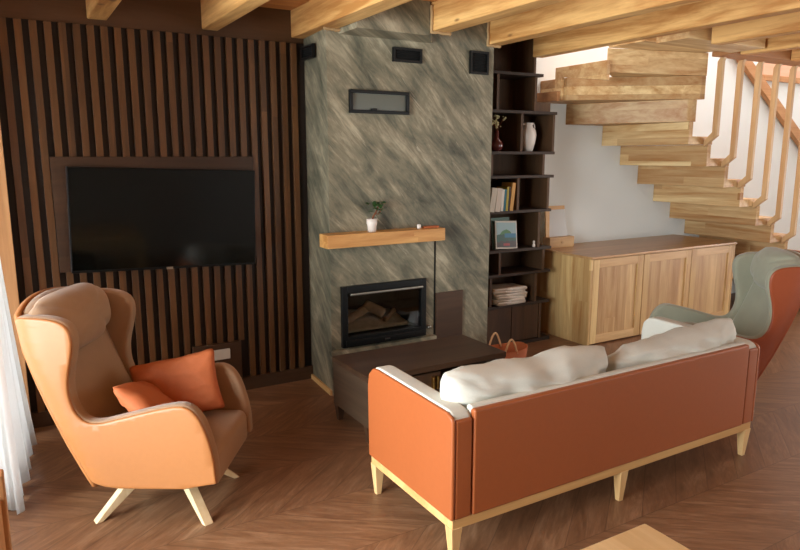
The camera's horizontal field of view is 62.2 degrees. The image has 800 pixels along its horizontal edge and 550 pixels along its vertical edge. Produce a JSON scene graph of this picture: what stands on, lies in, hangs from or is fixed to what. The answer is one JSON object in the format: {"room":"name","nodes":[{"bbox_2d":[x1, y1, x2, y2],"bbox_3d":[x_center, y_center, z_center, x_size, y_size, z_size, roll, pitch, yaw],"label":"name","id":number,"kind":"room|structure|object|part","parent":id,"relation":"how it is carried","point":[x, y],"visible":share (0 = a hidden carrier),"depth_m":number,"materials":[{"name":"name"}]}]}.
{"room":"living room","nodes":[
{"label":"living room","id":0,"kind":"room"},
{"bbox_2d":[0,0,303,43],"bbox_3d":[-1.242,-0.500,4.671,3.600,2.620,0.360,-6,12,-30],"label":"wall","id":1,"kind":"structure","parent":0,"point":[177,16],"depth_m":4.11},
{"bbox_2d":[0,17,312,427],"bbox_3d":[-1.466,-0.325,4.308,1.880,2.405,0.081,-6,12,-30],"label":"panel","id":2,"kind":"object","parent":1,"relation":"attached to","point":[71,94],"depth_m":4.27,"materials":[{"name":"brown wood"}]},
{"bbox_2d":[66,166,254,273],"bbox_3d":[-1.486,-0.359,4.240,1.158,0.675,0.056,-6,12,-30],"label":"television","id":3,"kind":"object","parent":2,"relation":"attached to","point":[120,218],"visible":1,"depth_m":4.19,"materials":[{"name":"black glass"}]},
{"bbox_3d":[-1.274,0.552,4.545,0.220,0.070,0.019,-6,12,-30],"label":"socket strip","id":4,"kind":"part","parent":2,"relation":"part of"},
{"bbox_2d":[259,0,436,9],"bbox_3d":[2.723,-1.479,2.446,10.800,0.100,7.850,-6,12,-30],"label":"ceiling","id":5,"kind":"structure","parent":0,"point":[276,4],"depth_m":4.31,"materials":[{"name":"brown wood"}]},
{"bbox_2d":[85,0,121,19],"bbox_3d":[0.088,-1.031,0.755,0.110,0.180,7.468,-6,12,-30],"label":"ceiling beam","id":6,"kind":"structure","parent":5,"relation":"attached to","point":[95,9],"depth_m":3.68,"materials":[{"name":"brown wood"}]},
{"bbox_2d":[201,0,268,30],"bbox_3d":[0.664,-1.091,1.087,0.105,0.180,7.468,-6,12,-30],"label":"ceiling beam","id":7,"kind":"structure","parent":5,"relation":"attached to","point":[215,14],"depth_m":3.89,"materials":[{"name":"brown wood"}]},
{"bbox_2d":[291,0,411,38],"bbox_3d":[1.201,-1.147,1.397,0.140,0.180,7.468,-6,12,-30],"label":"ceiling beam","id":8,"kind":"structure","parent":5,"relation":"attached to","point":[309,18],"depth_m":4.02,"materials":[{"name":"brown wood"}]},
{"bbox_2d":[323,27,339,31],"bbox_3d":[-0.428,-1.555,4.194,0.127,0.027,0.028,-6,12,-30],"label":"bead","id":9,"kind":"object","parent":8,"relation":"attached to","point":[324,28],"visible":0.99,"depth_m":4.19},
{"bbox_2d":[431,0,566,31],"bbox_3d":[1.975,-1.157,1.451,0.140,0.180,6.780,-6,12,-30],"label":"ceiling beam","id":10,"kind":"structure","parent":5,"relation":"attached to","point":[449,15],"depth_m":3.93,"materials":[{"name":"brown wood"}]},
{"bbox_2d":[430,5,451,35],"bbox_3d":[0.265,-1.652,4.306,0.161,0.180,0.029,-6,12,-30],"label":"bead","id":11,"kind":"object","parent":10,"relation":"attached to","point":[431,6],"visible":1,"depth_m":4.27},
{"bbox_2d":[489,0,704,44],"bbox_3d":[2.464,-1.232,1.864,0.110,0.180,7.009,-6,12,-30],"label":"ceiling beam","id":12,"kind":"structure","parent":5,"relation":"attached to","point":[567,15],"depth_m":4.14,"materials":[{"name":"brown wood"}]},
{"bbox_2d":[486,22,500,47],"bbox_3d":[0.685,-1.750,4.827,0.126,0.185,0.028,-6,12,-30],"label":"bead","id":13,"kind":"object","parent":12,"relation":"attached to","point":[488,23],"visible":0.97,"depth_m":4.80},
{"bbox_2d":[533,0,799,57],"bbox_3d":[2.986,-1.319,2.346,0.105,0.180,7.325,-6,12,-30],"label":"ceiling beam","id":14,"kind":"structure","parent":5,"relation":"attached to","point":[707,13],"depth_m":4.36,"materials":[{"name":"brown wood"}]},
{"bbox_2d":[711,11,799,44],"bbox_3d":[3.865,-1.292,2.200,0.110,0.180,6.180,-6,12,-30],"label":"ceiling beam","id":15,"kind":"structure","parent":5,"relation":"attached to","point":[785,24],"depth_m":4.51,"materials":[{"name":"brown wood"}]},
{"bbox_2d":[712,50,799,66],"bbox_3d":[4.305,-2.064,6.400,3.788,0.158,0.219,-6,12,-30],"label":"header","id":16,"kind":"object","parent":5,"relation":"attached to","point":[781,57],"visible":0.45,"depth_m":5.67,"materials":[{"name":"brown wood"}]},
{"bbox_2d":[741,33,799,54],"bbox_3d":[4.450,-1.388,2.684,0.120,0.165,6.438,-6,12,-30],"label":"ceiling beam","id":17,"kind":"structure","parent":5,"relation":"attached to","point":[787,42],"depth_m":5.14,"materials":[{"name":"brown wood"}]},
{"bbox_2d":[791,49,799,60],"bbox_3d":[5.067,-1.452,3.040,0.110,0.165,6.438,-6,12,-30],"label":"ceiling beam","id":18,"kind":"structure","parent":5,"relation":"attached to","point":[795,55],"depth_m":5.72,"materials":[{"name":"brown wood"}]},
{"bbox_2d":[339,0,431,42],"bbox_3d":[-0.020,-1.654,4.284,0.710,0.210,0.260,-6,12,-30],"label":"wall","id":19,"kind":"structure","parent":0,"point":[409,21],"depth_m":4.19,"materials":[{"name":"grey stone"}]},
{"bbox_2d":[303,23,493,394],"bbox_3d":[-0.071,-0.564,5.025,1.340,2.620,0.715,-6,12,-30],"label":"wall","id":20,"kind":"structure","parent":0,"point":[430,165],"depth_m":4.65,"materials":[{"name":"grey stone"}]},
{"bbox_2d":[300,43,314,60],"bbox_3d":[-0.617,-1.490,4.435,0.021,0.088,0.200,-6,12,-30],"label":"air vent","id":21,"kind":"object","parent":20,"relation":"in","point":[308,51],"visible":1,"depth_m":4.42,"materials":[{"name":"black metal"}]},
{"bbox_2d":[311,374,331,395],"bbox_3d":[-0.568,0.791,4.796,0.015,0.035,0.405,-5,11,-26],"label":"baseboard","id":22,"kind":"structure","parent":20,"relation":"attached to","point":[318,381],"depth_m":4.77,"materials":[{"name":"brown wood"}]},
{"bbox_2d":[348,89,409,114],"bbox_3d":[-0.134,-1.156,4.437,0.452,0.150,0.035,-6,12,-30],"label":"vent","id":23,"kind":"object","parent":20,"relation":"in","point":[360,101],"depth_m":4.43,"materials":[{"name":"black metal"}]},
{"bbox_3d":[-0.140,-1.157,4.447,0.408,0.106,0.010,-6,12,-30],"label":"pane","id":24,"kind":"part","parent":23,"relation":"part of","materials":[{"name":"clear glass"}]},
{"bbox_2d":[319,227,444,248],"bbox_3d":[-0.105,-0.261,4.559,0.915,0.089,0.135,-6,12,-30],"label":"mantel shelf","id":25,"kind":"object","parent":20,"relation":"attached to","point":[338,240],"visible":0.91,"depth_m":4.47,"materials":[{"name":"brown wood"}]},
{"bbox_2d":[366,201,386,231],"bbox_3d":[-0.157,-0.398,4.487,0.144,0.207,0.145,-3,11,-15],"label":"potted plant","id":26,"kind":"object","parent":25,"relation":"on","point":[371,222],"visible":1,"depth_m":4.46,"materials":[{"name":"green plant"}]},
{"bbox_3d":[-0.190,-0.337,4.486,0.074,0.088,0.074,-6,12,-30],"label":"pot","id":27,"kind":"part","parent":26,"relation":"part of","materials":[{"name":"white ceramic"}]},
{"bbox_2d":[422,225,438,227],"bbox_3d":[0.220,-0.344,4.729,0.120,0.014,0.040,-6,12,-30],"label":"box","id":28,"kind":"object","parent":25,"relation":"on","point":[431,226],"visible":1,"depth_m":4.71,"materials":[{"name":"orange"}]},
{"bbox_2d":[329,334,436,356],"bbox_3d":[-0.107,0.502,4.749,0.855,0.030,0.045,-6,12,-30],"label":"trim","id":29,"kind":"structure","parent":20,"relation":"attached to","point":[427,337],"depth_m":4.72,"materials":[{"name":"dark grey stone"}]},
{"bbox_2d":[340,278,430,348],"bbox_3d":[-0.171,0.237,4.866,0.723,0.431,0.400,-6,12,-30],"label":"fireplace insert","id":30,"kind":"object","parent":20,"relation":"in","point":[408,297],"visible":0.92,"depth_m":4.81,"materials":[{"name":"black metal"}]},
{"bbox_2d":[348,308,408,332],"bbox_3d":[-0.217,0.315,4.906,0.509,0.113,0.250,-6,12,-30],"label":"firewood","id":31,"kind":"object","parent":30,"relation":"in","point":[368,321],"visible":0.66,"depth_m":4.86,"materials":[{"name":"brown wood"}]},
{"bbox_2d":[348,306,367,323],"bbox_3d":[-0.303,0.279,4.836,0.225,0.132,0.064,-8,13,-38],"label":"log","id":32,"kind":"object","parent":31,"relation":"on","point":[360,311],"visible":0.85,"depth_m":4.80,"materials":[{"name":"wood"}]},
{"bbox_2d":[363,300,385,317],"bbox_3d":[-0.191,0.249,4.874,0.179,0.133,0.077,0,10,0],"label":"log","id":33,"kind":"object","parent":31,"relation":"on","point":[378,310],"visible":1,"depth_m":4.84,"materials":[{"name":"wood"}]},
{"bbox_2d":[383,308,395,321],"bbox_3d":[-0.077,0.297,4.956,0.041,0.060,0.209,3,11,16],"label":"log","id":34,"kind":"object","parent":31,"relation":"on","point":[392,311],"visible":1,"depth_m":4.92,"materials":[{"name":"wood"}]},
{"bbox_3d":[-0.095,0.448,4.729,0.639,0.040,0.015,-6,12,-30],"label":"rail","id":35,"kind":"part","parent":30,"relation":"part of","materials":[{"name":"black metal"}]},
{"bbox_3d":[-0.086,0.111,4.668,0.584,0.016,0.016,-6,12,-30],"label":"handle","id":36,"kind":"part","parent":30,"relation":"part of","materials":[{"name":"metal"}]},
{"bbox_2d":[392,47,422,63],"bbox_3d":[0.050,-1.489,4.495,0.228,0.094,0.021,-6,12,-30],"label":"air vent","id":37,"kind":"object","parent":20,"relation":"in","point":[399,54],"visible":1,"depth_m":4.49,"materials":[{"name":"black metal"}]},
{"bbox_2d":[433,241,435,334],"bbox_3d":[0.257,0.239,4.942,0.012,1.030,0.004,-6,12,-30],"label":"trim","id":38,"kind":"structure","parent":20,"relation":"attached to","point":[434,241],"depth_m":4.90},
{"bbox_2d":[435,290,462,338],"bbox_3d":[0.371,0.299,5.011,0.240,0.357,0.019,-6,12,-30],"label":"hatch","id":39,"kind":"object","parent":20,"relation":"attached to","point":[449,304],"visible":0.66,"depth_m":5.00,"materials":[{"name":"brown wood"}]},
{"bbox_2d":[469,50,488,74],"bbox_3d":[0.573,-1.535,4.798,0.164,0.160,0.021,-6,12,-30],"label":"air vent","id":40,"kind":"object","parent":20,"relation":"in","point":[478,60],"visible":1,"depth_m":4.80,"materials":[{"name":"black metal"}]},
{"bbox_2d":[8,293,799,549],"bbox_3d":[2.748,1.205,2.888,10.800,0.100,7.950,-6,12,-30],"label":"floor","id":41,"kind":"structure","parent":0,"point":[304,481],"depth_m":3.19,"materials":[{"name":"wood"}]},
{"bbox_2d":[0,469,11,549],"bbox_3d":[-0.566,0.912,1.419,0.477,1.000,0.400,-6,12,-30],"label":"dining chair","id":42,"kind":"object","parent":41,"relation":"on","point":[5,535],"visible":1,"depth_m":1.38,"materials":[{"name":"brown wood"}]},
{"bbox_3d":[-0.754,0.558,1.242,0.020,0.140,0.340,-6,12,-30],"label":"rail","id":43,"kind":"part","parent":42,"relation":"part of","materials":[{"name":"brown wood"}]},
{"bbox_2d":[14,283,252,525],"bbox_3d":[-1.228,0.575,3.159,0.887,1.043,0.652,0,10,2],"label":"chair","id":44,"kind":"object","parent":41,"relation":"on","point":[75,339],"visible":0.9,"depth_m":2.89,"materials":[{"name":"orange leather"}]},
{"bbox_3d":[-1.471,0.429,3.142,0.360,0.736,0.524,0,10,2],"label":"backrest","id":45,"kind":"part","parent":44,"relation":"part of","materials":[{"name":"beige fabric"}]},
{"bbox_3d":[-1.283,1.020,3.098,0.282,0.190,0.044,-8,13,-39],"label":"leg","id":46,"kind":"part","parent":44,"relation":"part of","materials":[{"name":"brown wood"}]},
{"bbox_2d":[113,381,174,411],"bbox_3d":[-1.153,0.630,3.120,0.276,0.346,0.490,-1,10,-6],"label":"throw cushion","id":47,"kind":"object","parent":44,"relation":"on","point":[133,396],"visible":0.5,"depth_m":2.95,"materials":[{"name":"fabric"}]},
{"bbox_2d":[129,348,224,411],"bbox_3d":[-1.114,0.558,3.308,0.486,0.373,0.152,0,10,-1],"label":"throw cushion","id":48,"kind":"object","parent":44,"relation":"on","point":[192,378],"visible":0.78,"depth_m":3.27,"materials":[{"name":"fabric"}]},
{"bbox_3d":[-0.967,1.022,3.086,0.282,0.190,0.044,10,14,43],"label":"leg","id":49,"kind":"part","parent":44,"relation":"part of","materials":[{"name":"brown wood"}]},
{"bbox_3d":[-1.093,0.815,3.197,0.595,0.173,0.516,0,10,2],"label":"seat","id":50,"kind":"part","parent":44,"relation":"part of","materials":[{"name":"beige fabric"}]},
{"bbox_3d":[-0.957,0.971,3.364,0.282,0.190,0.044,-8,13,-39],"label":"leg","id":51,"kind":"part","parent":44,"relation":"part of","materials":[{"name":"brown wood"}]},
{"bbox_2d":[332,335,505,443],"bbox_3d":[0.132,0.703,4.232,1.005,0.410,0.495,-6,12,-30],"label":"coffee table","id":52,"kind":"object","parent":41,"relation":"on","point":[427,361],"visible":0.61,"depth_m":4.08,"materials":[{"name":"brown wood"}]},
{"bbox_3d":[-0.381,0.866,4.201,0.050,0.100,0.050,-6,12,-30],"label":"leg","id":53,"kind":"part","parent":52,"relation":"part of","materials":[{"name":"brown wood"}]},
{"bbox_3d":[-0.288,0.713,3.993,0.030,0.275,0.470,-6,12,-30],"label":"panel","id":54,"kind":"part","parent":52,"relation":"part of","materials":[{"name":"brown wood"}]},
{"bbox_3d":[-0.179,0.927,3.861,0.050,0.100,0.050,-6,12,-30],"label":"leg","id":55,"kind":"part","parent":52,"relation":"part of","materials":[{"name":"brown wood"}]},
{"bbox_3d":[-0.059,0.682,4.091,0.470,0.220,0.405,-6,12,-30],"label":"drawer","id":56,"kind":"part","parent":52,"relation":"part of","materials":[{"name":"brown wood"}]},
{"bbox_3d":[0.201,0.650,3.987,0.012,0.080,0.025,-6,12,-30],"label":"handle","id":57,"kind":"part","parent":52,"relation":"part of","materials":[{"name":"gold metal"}]},
{"bbox_3d":[0.227,0.648,4.002,0.012,0.080,0.025,-6,12,-30],"label":"handle","id":58,"kind":"part","parent":52,"relation":"part of","materials":[{"name":"gold metal"}]},
{"bbox_3d":[0.014,0.623,4.421,0.935,0.250,0.020,-6,12,-30],"label":"panel","id":59,"kind":"part","parent":52,"relation":"part of","materials":[{"name":"brown wood"}]},
{"bbox_3d":[0.544,0.626,4.473,0.030,0.275,0.470,-6,12,-30],"label":"panel","id":60,"kind":"part","parent":52,"relation":"part of","materials":[{"name":"brown wood"}]},
{"bbox_2d":[489,332,527,358],"bbox_3d":[0.797,0.602,5.156,0.410,0.278,0.240,-5,11,-26],"label":"basket","id":61,"kind":"object","parent":41,"relation":"on","point":[513,349],"visible":0.43,"depth_m":5.21,"materials":[{"name":"wicker"}]},
{"bbox_3d":[0.750,0.513,5.235,0.135,0.130,0.016,-5,11,-26],"label":"handle","id":62,"kind":"part","parent":61,"relation":"part of","materials":[{"name":"wicker"}]},
{"bbox_3d":[0.846,0.547,5.045,0.135,0.130,0.016,-5,11,-26],"label":"handle","id":63,"kind":"part","parent":61,"relation":"part of","materials":[{"name":"wicker"}]},
{"bbox_2d":[487,39,556,344],"bbox_3d":[0.914,-0.685,5.753,0.830,2.600,0.350,-6,12,-30],"label":"bookcase","id":64,"kind":"object","parent":41,"relation":"on","point":[515,78],"visible":0.54,"depth_m":5.76,"materials":[{"name":"brown wood"}]},
{"bbox_2d":[490,187,497,211],"bbox_3d":[0.735,-0.629,5.531,0.085,0.206,0.143,-6,12,-30],"label":"book","id":65,"kind":"object","parent":64,"relation":"on","point":[493,191],"visible":0.45,"depth_m":5.47,"materials":[{"name":"paper"}]},
{"bbox_2d":[491,114,505,150],"bbox_3d":[0.802,-1.175,5.490,0.118,0.300,0.125,6,12,29],"label":"flower vase","id":66,"kind":"object","parent":64,"relation":"on","point":[497,144],"visible":0.88,"depth_m":5.48,"materials":[{"name":"glass"}]},
{"bbox_2d":[495,188,502,211],"bbox_3d":[0.785,-0.633,5.559,0.078,0.200,0.143,-6,12,-30],"label":"book","id":67,"kind":"object","parent":64,"relation":"on","point":[499,192],"visible":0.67,"depth_m":5.50,"materials":[{"name":"paper"}]},
{"bbox_3d":[0.830,0.447,5.727,0.318,0.310,0.016,-6,12,-30],"label":"door","id":68,"kind":"part","parent":64,"relation":"part of","materials":[{"name":"brown wood"}]},
{"bbox_2d":[491,217,508,249],"bbox_3d":[0.864,-0.359,5.689,0.200,0.266,0.059,-6,12,-30],"label":"picture book","id":69,"kind":"object","parent":64,"relation":"on","point":[500,218],"visible":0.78,"depth_m":5.64,"materials":[{"name":"paper"}]},
{"bbox_2d":[500,189,504,210],"bbox_3d":[0.819,-0.632,5.580,0.040,0.181,0.143,-6,12,-30],"label":"book","id":70,"kind":"object","parent":64,"relation":"on","point":[503,190],"visible":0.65,"depth_m":5.52,"materials":[{"name":"paper"}]},
{"bbox_2d":[497,186,508,210],"bbox_3d":[0.863,-0.647,5.604,0.032,0.201,0.143,-6,12,-30],"label":"book","id":71,"kind":"object","parent":64,"relation":"on","point":[502,187],"visible":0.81,"depth_m":5.55,"materials":[{"name":"paper"}]},
{"bbox_2d":[503,189,506,210],"bbox_3d":[0.841,-0.635,5.593,0.031,0.181,0.143,-6,12,-30],"label":"book","id":72,"kind":"object","parent":64,"relation":"on","point":[505,194],"visible":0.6,"depth_m":5.53,"materials":[{"name":"paper"}]},
{"bbox_2d":[494,221,516,248],"bbox_3d":[0.906,-0.344,5.681,0.247,0.250,0.055,-6,12,-30],"label":"picture book","id":73,"kind":"object","parent":64,"relation":"on","point":[505,232],"visible":1,"depth_m":5.67,"materials":[{"name":"paper"}]},
{"bbox_2d":[503,186,510,210],"bbox_3d":[0.881,-0.649,5.614,0.024,0.200,0.143,-6,12,-30],"label":"book","id":74,"kind":"object","parent":64,"relation":"on","point":[503,186],"visible":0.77,"depth_m":5.56,"materials":[{"name":"paper"}]},
{"bbox_2d":[502,182,515,210],"bbox_3d":[0.912,-0.668,5.629,0.060,0.237,0.143,-6,12,-30],"label":"book","id":75,"kind":"object","parent":64,"relation":"on","point":[507,184],"visible":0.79,"depth_m":5.57,"materials":[{"name":"paper"}]},
{"bbox_2d":[492,300,525,305],"bbox_3d":[0.912,0.225,5.828,0.318,0.032,0.220,-7,12,-32],"label":"folded cloth","id":76,"kind":"object","parent":64,"relation":"on","point":[523,301],"visible":0.3,"depth_m":5.71,"materials":[{"name":"fabric"}]},
{"bbox_2d":[492,297,524,303],"bbox_3d":[0.900,0.203,5.817,0.321,0.031,0.220,-6,12,-28],"label":"folded cloth","id":77,"kind":"object","parent":76,"relation":"on","point":[521,298],"visible":0.3,"depth_m":5.72,"materials":[{"name":"fabric"}]},
{"bbox_2d":[492,295,526,300],"bbox_3d":[0.914,0.178,5.821,0.331,0.032,0.220,-6,12,-32],"label":"folded cloth","id":78,"kind":"object","parent":77,"relation":"on","point":[520,296],"visible":0.34,"depth_m":5.71,"materials":[{"name":"fabric"}]},
{"bbox_2d":[492,291,526,297],"bbox_3d":[0.913,0.156,5.816,0.341,0.030,0.220,-5,11,-30],"label":"folded cloth","id":79,"kind":"object","parent":78,"relation":"on","point":[525,292],"visible":0.36,"depth_m":5.71,"materials":[{"name":"fabric"}]},
{"bbox_2d":[492,289,524,294],"bbox_3d":[0.895,0.134,5.801,0.344,0.034,0.220,-5,12,-30],"label":"folded cloth","id":80,"kind":"object","parent":79,"relation":"on","point":[517,291],"visible":0.29,"depth_m":5.69,"materials":[{"name":"fabric"}]},
{"bbox_2d":[492,282,526,291],"bbox_3d":[0.908,0.110,5.804,0.342,0.031,0.220,-6,12,-27],"label":"folded cloth","id":81,"kind":"object","parent":80,"relation":"on","point":[501,287],"visible":0.7,"depth_m":5.76,"materials":[{"name":"fabric"}]},
{"bbox_3d":[0.906,0.238,5.915,0.810,0.024,0.350,-6,12,-30],"label":"shelf","id":82,"kind":"part","parent":64,"relation":"part of","materials":[{"name":"wood"}]},
{"bbox_3d":[0.835,-1.664,5.528,0.645,0.024,0.350,-6,12,-30],"label":"shelf","id":83,"kind":"part","parent":64,"relation":"part of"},
{"bbox_3d":[0.906,-0.032,5.866,0.810,0.024,0.350,-6,12,-30],"label":"shelf","id":84,"kind":"part","parent":64,"relation":"part of","materials":[{"name":"wood"}]},
{"bbox_3d":[0.906,-0.237,5.829,0.810,0.024,0.350,-6,12,-30],"label":"shelf","id":85,"kind":"part","parent":64,"relation":"part of","materials":[{"name":"wood"}]},
{"bbox_3d":[0.897,-0.563,5.765,0.790,0.024,0.350,-6,12,-30],"label":"shelf","id":86,"kind":"part","parent":64,"relation":"part of","materials":[{"name":"wood"}]},
{"bbox_3d":[0.904,-0.851,5.716,0.805,0.024,0.350,-6,12,-30],"label":"shelf","id":87,"kind":"part","parent":64,"relation":"part of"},
{"bbox_3d":[0.904,-1.046,5.681,0.805,0.024,0.350,-6,12,-30],"label":"shelf","id":88,"kind":"part","parent":64,"relation":"part of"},
{"bbox_3d":[0.908,-1.374,5.624,0.815,0.024,0.350,-6,12,-30],"label":"shelf","id":89,"kind":"part","parent":64,"relation":"part of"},
{"bbox_3d":[1.113,0.418,5.891,0.279,0.310,0.016,-6,12,-30],"label":"door","id":90,"kind":"part","parent":64,"relation":"part of","materials":[{"name":"brown wood"}]},
{"bbox_2d":[523,123,535,151],"bbox_3d":[1.095,-1.178,5.671,0.139,0.240,0.139,5,12,27],"label":"vase","id":91,"kind":"object","parent":64,"relation":"on","point":[529,133],"visible":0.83,"depth_m":5.62,"materials":[{"name":"ceramic"}]},
{"bbox_2d":[368,316,759,549],"bbox_3d":[0.900,0.716,3.441,2.030,0.666,0.720,-6,12,-30],"label":"sofa","id":92,"kind":"object","parent":41,"relation":"on","point":[496,456],"visible":0.99,"depth_m":2.97,"materials":[{"name":"orange leather"}]},
{"bbox_3d":[-0.110,1.003,3.274,0.052,0.160,0.052,-6,12,-30],"label":"leg","id":93,"kind":"part","parent":92,"relation":"part of","materials":[{"name":"brown wood"}]},
{"bbox_3d":[0.067,0.707,2.945,0.100,0.460,0.716,-6,12,-30],"label":"arm","id":94,"kind":"part","parent":92,"relation":"part of","materials":[{"name":"orange leather"}]},
{"bbox_3d":[0.219,1.103,2.722,0.052,0.160,0.052,-6,12,-30],"label":"leg","id":95,"kind":"part","parent":92,"relation":"part of","materials":[{"name":"brown wood"}]},
{"bbox_2d":[440,345,607,409],"bbox_3d":[0.567,0.538,2.991,0.945,0.368,0.292,-6,12,-31],"label":"cushion","id":96,"kind":"object","parent":92,"relation":"on","point":[463,385],"visible":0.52,"depth_m":2.84,"materials":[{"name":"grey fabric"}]},
{"bbox_3d":[0.900,0.869,3.469,2.006,0.045,0.696,-6,12,-30],"label":"frame","id":97,"kind":"part","parent":92,"relation":"part of","materials":[{"name":"brown wood"}]},
{"bbox_3d":[1.064,1.014,3.210,0.052,0.160,0.052,-6,12,-30],"label":"leg","id":98,"kind":"part","parent":92,"relation":"part of","materials":[{"name":"brown wood"}]},
{"bbox_2d":[606,318,735,371],"bbox_3d":[1.427,0.461,3.495,0.992,0.398,0.291,-6,12,-31],"label":"cushion","id":99,"kind":"object","parent":92,"relation":"on","point":[716,332],"visible":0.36,"depth_m":3.38,"materials":[{"name":"grey fabric"}]},
{"bbox_3d":[1.910,0.926,3.698,0.052,0.160,0.052,-6,12,-30],"label":"leg","id":100,"kind":"part","parent":92,"relation":"part of","materials":[{"name":"brown wood"}]},
{"bbox_3d":[1.731,0.533,3.906,0.100,0.460,0.716,-6,12,-30],"label":"arm","id":101,"kind":"part","parent":92,"relation":"part of","materials":[{"name":"orange leather"}]},
{"bbox_2d":[581,524,689,549],"bbox_3d":[0.679,1.163,0.731,0.890,0.750,1.796,-6,12,-30],"label":"dining table","id":102,"kind":"object","parent":41,"relation":"on","point":[642,537],"visible":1,"depth_m":1.56,"materials":[{"name":"brown wood"}]},
{"bbox_2d":[536,234,736,344],"bbox_3d":[2.327,0.090,6.549,2.036,0.790,0.747,-6,12,-30],"label":"sideboard","id":103,"kind":"object","parent":41,"relation":"on","point":[598,291],"visible":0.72,"depth_m":6.11,"materials":[{"name":"brown wood"}]},
{"bbox_2d":[543,205,573,247],"bbox_3d":[1.505,-0.458,6.266,0.310,0.389,0.106,-6,12,-30],"label":"stand","id":104,"kind":"object","parent":103,"relation":"on","point":[556,235],"visible":0.84,"depth_m":6.26,"materials":[{"name":"brown wood"}]},
{"bbox_3d":[1.496,-0.494,6.286,0.240,0.254,0.035,-6,12,-30],"label":"panel","id":105,"kind":"part","parent":104,"relation":"part of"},
{"bbox_3d":[1.464,0.190,6.059,0.025,0.768,0.735,-6,12,-30],"label":"panel","id":106,"kind":"part","parent":103,"relation":"part of","materials":[{"name":"brown wood"}]},
{"bbox_3d":[1.932,0.543,5.984,0.487,0.075,0.023,-6,12,-30],"label":"rail","id":107,"kind":"part","parent":103,"relation":"part of","materials":[{"name":"brown wood"}]},
{"bbox_3d":[1.929,0.211,5.928,0.495,0.608,0.012,-6,12,-30],"label":"door","id":108,"kind":"part","parent":103,"relation":"part of","materials":[{"name":"brown wood"}]},
{"bbox_3d":[1.932,-0.121,5.863,0.487,0.075,0.023,-6,12,-30],"label":"rail","id":109,"kind":"part","parent":103,"relation":"part of","materials":[{"name":"brown wood"}]},
{"bbox_2d":[545,234,736,259],"bbox_3d":[2.327,-0.288,6.480,2.036,0.022,0.747,-6,12,-30],"label":"countertop","id":110,"kind":"structure","parent":103,"relation":"on","point":[664,243],"depth_m":6.33,"materials":[{"name":"brown wood"}]},
{"bbox_3d":[2.498,0.151,6.256,0.526,0.608,0.012,-6,12,-30],"label":"door","id":111,"kind":"part","parent":103,"relation":"part of","materials":[{"name":"brown wood"}]},
{"bbox_3d":[2.500,-0.180,6.192,0.518,0.075,0.023,-6,12,-30],"label":"rail","id":112,"kind":"part","parent":103,"relation":"part of","materials":[{"name":"brown wood"}]},
{"bbox_3d":[3.070,0.091,6.587,0.504,0.608,0.012,-6,12,-30],"label":"door","id":113,"kind":"part","parent":103,"relation":"part of","materials":[{"name":"brown wood"}]},
{"bbox_3d":[3.073,-0.240,6.522,0.496,0.075,0.023,-6,12,-30],"label":"rail","id":114,"kind":"part","parent":103,"relation":"part of","materials":[{"name":"brown wood"}]},
{"bbox_3d":[3.073,0.424,6.643,0.496,0.075,0.023,-6,12,-30],"label":"rail","id":115,"kind":"part","parent":103,"relation":"part of","materials":[{"name":"brown wood"}]},
{"bbox_3d":[3.184,0.010,7.052,0.025,0.768,0.735,-6,12,-30],"label":"panel","id":116,"kind":"part","parent":103,"relation":"part of","materials":[{"name":"brown wood"}]},
{"bbox_2d":[537,27,799,278],"bbox_3d":[3.183,-0.862,6.436,3.685,2.674,1.528,-6,12,-30],"label":"staircase","id":117,"kind":"structure","parent":41,"relation":"on","point":[654,88],"depth_m":6.00,"materials":[{"name":"brown wood"}]},
{"bbox_2d":[649,247,799,379],"bbox_3d":[2.179,0.336,4.481,0.887,1.043,0.652,1,10,7],"label":"chair","id":118,"kind":"object","parent":41,"relation":"on","point":[766,305],"visible":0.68,"depth_m":4.32,"materials":[{"name":"orange leather"}]},
{"bbox_3d":[2.420,0.197,4.426,0.360,0.736,0.524,1,10,7],"label":"backrest","id":119,"kind":"part","parent":118,"relation":"part of","materials":[{"name":"green fabric"}]},
{"bbox_2d":[536,46,799,292],"bbox_3d":[2.827,-2.322,6.933,6.000,5.400,0.120,-6,12,-30],"label":"wall","id":120,"kind":"structure","parent":0,"point":[602,198],"depth_m":6.91,"materials":[{"name":"white paint"}]},
{"bbox_2d":[736,60,799,146],"bbox_3d":[4.489,-1.958,7.860,2.089,1.463,0.060,-6,12,-30],"label":"wall rail","id":121,"kind":"object","parent":120,"relation":"attached to","point":[750,68],"visible":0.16,"depth_m":7.71,"materials":[{"name":"brown wood"}]},
{"bbox_2d":[762,63,799,77],"bbox_3d":[4.768,-2.612,7.948,1.370,0.490,0.028,-6,12,-30],"label":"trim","id":122,"kind":"structure","parent":120,"relation":"attached to","point":[767,67],"depth_m":7.80,"materials":[{"name":"wood"}]},
{"bbox_2d":[762,75,799,83],"bbox_3d":[4.773,-2.340,7.988,1.370,0.060,0.048,-6,12,-30],"label":"trim","id":123,"kind":"structure","parent":120,"relation":"attached to","point":[783,79],"depth_m":7.80,"materials":[{"name":"brown wood"}]},
{"bbox_3d":[-2.202,-0.240,3.233,0.465,2.620,1.190,-6,12,-30],"label":"wall","id":124,"kind":"structure","parent":0,"visible":0},
{"bbox_2d":[0,123,30,412],"bbox_3d":[-2.281,-0.333,3.746,0.136,2.620,0.090,-6,12,-30],"label":"trim","id":125,"kind":"structure","parent":124,"relation":"attached to","point":[7,257],"depth_m":3.77,"materials":[{"name":"brown wood"}]},
{"bbox_3d":[-2.059,-1.243,3.051,0.024,0.023,1.025,-6,12,-30],"label":"curtain rod","id":126,"kind":"object","parent":124,"relation":"attached to","visible":0},
{"bbox_2d":[0,260,36,514],"bbox_3d":[-2.007,-0.087,3.223,0.184,2.300,0.860,-5,11,-24],"label":"curtain","id":127,"kind":"object","parent":126,"relation":"hanging from","point":[17,433],"visible":0.98,"depth_m":3.28,"materials":[{"name":"white fabric"}]}
]}

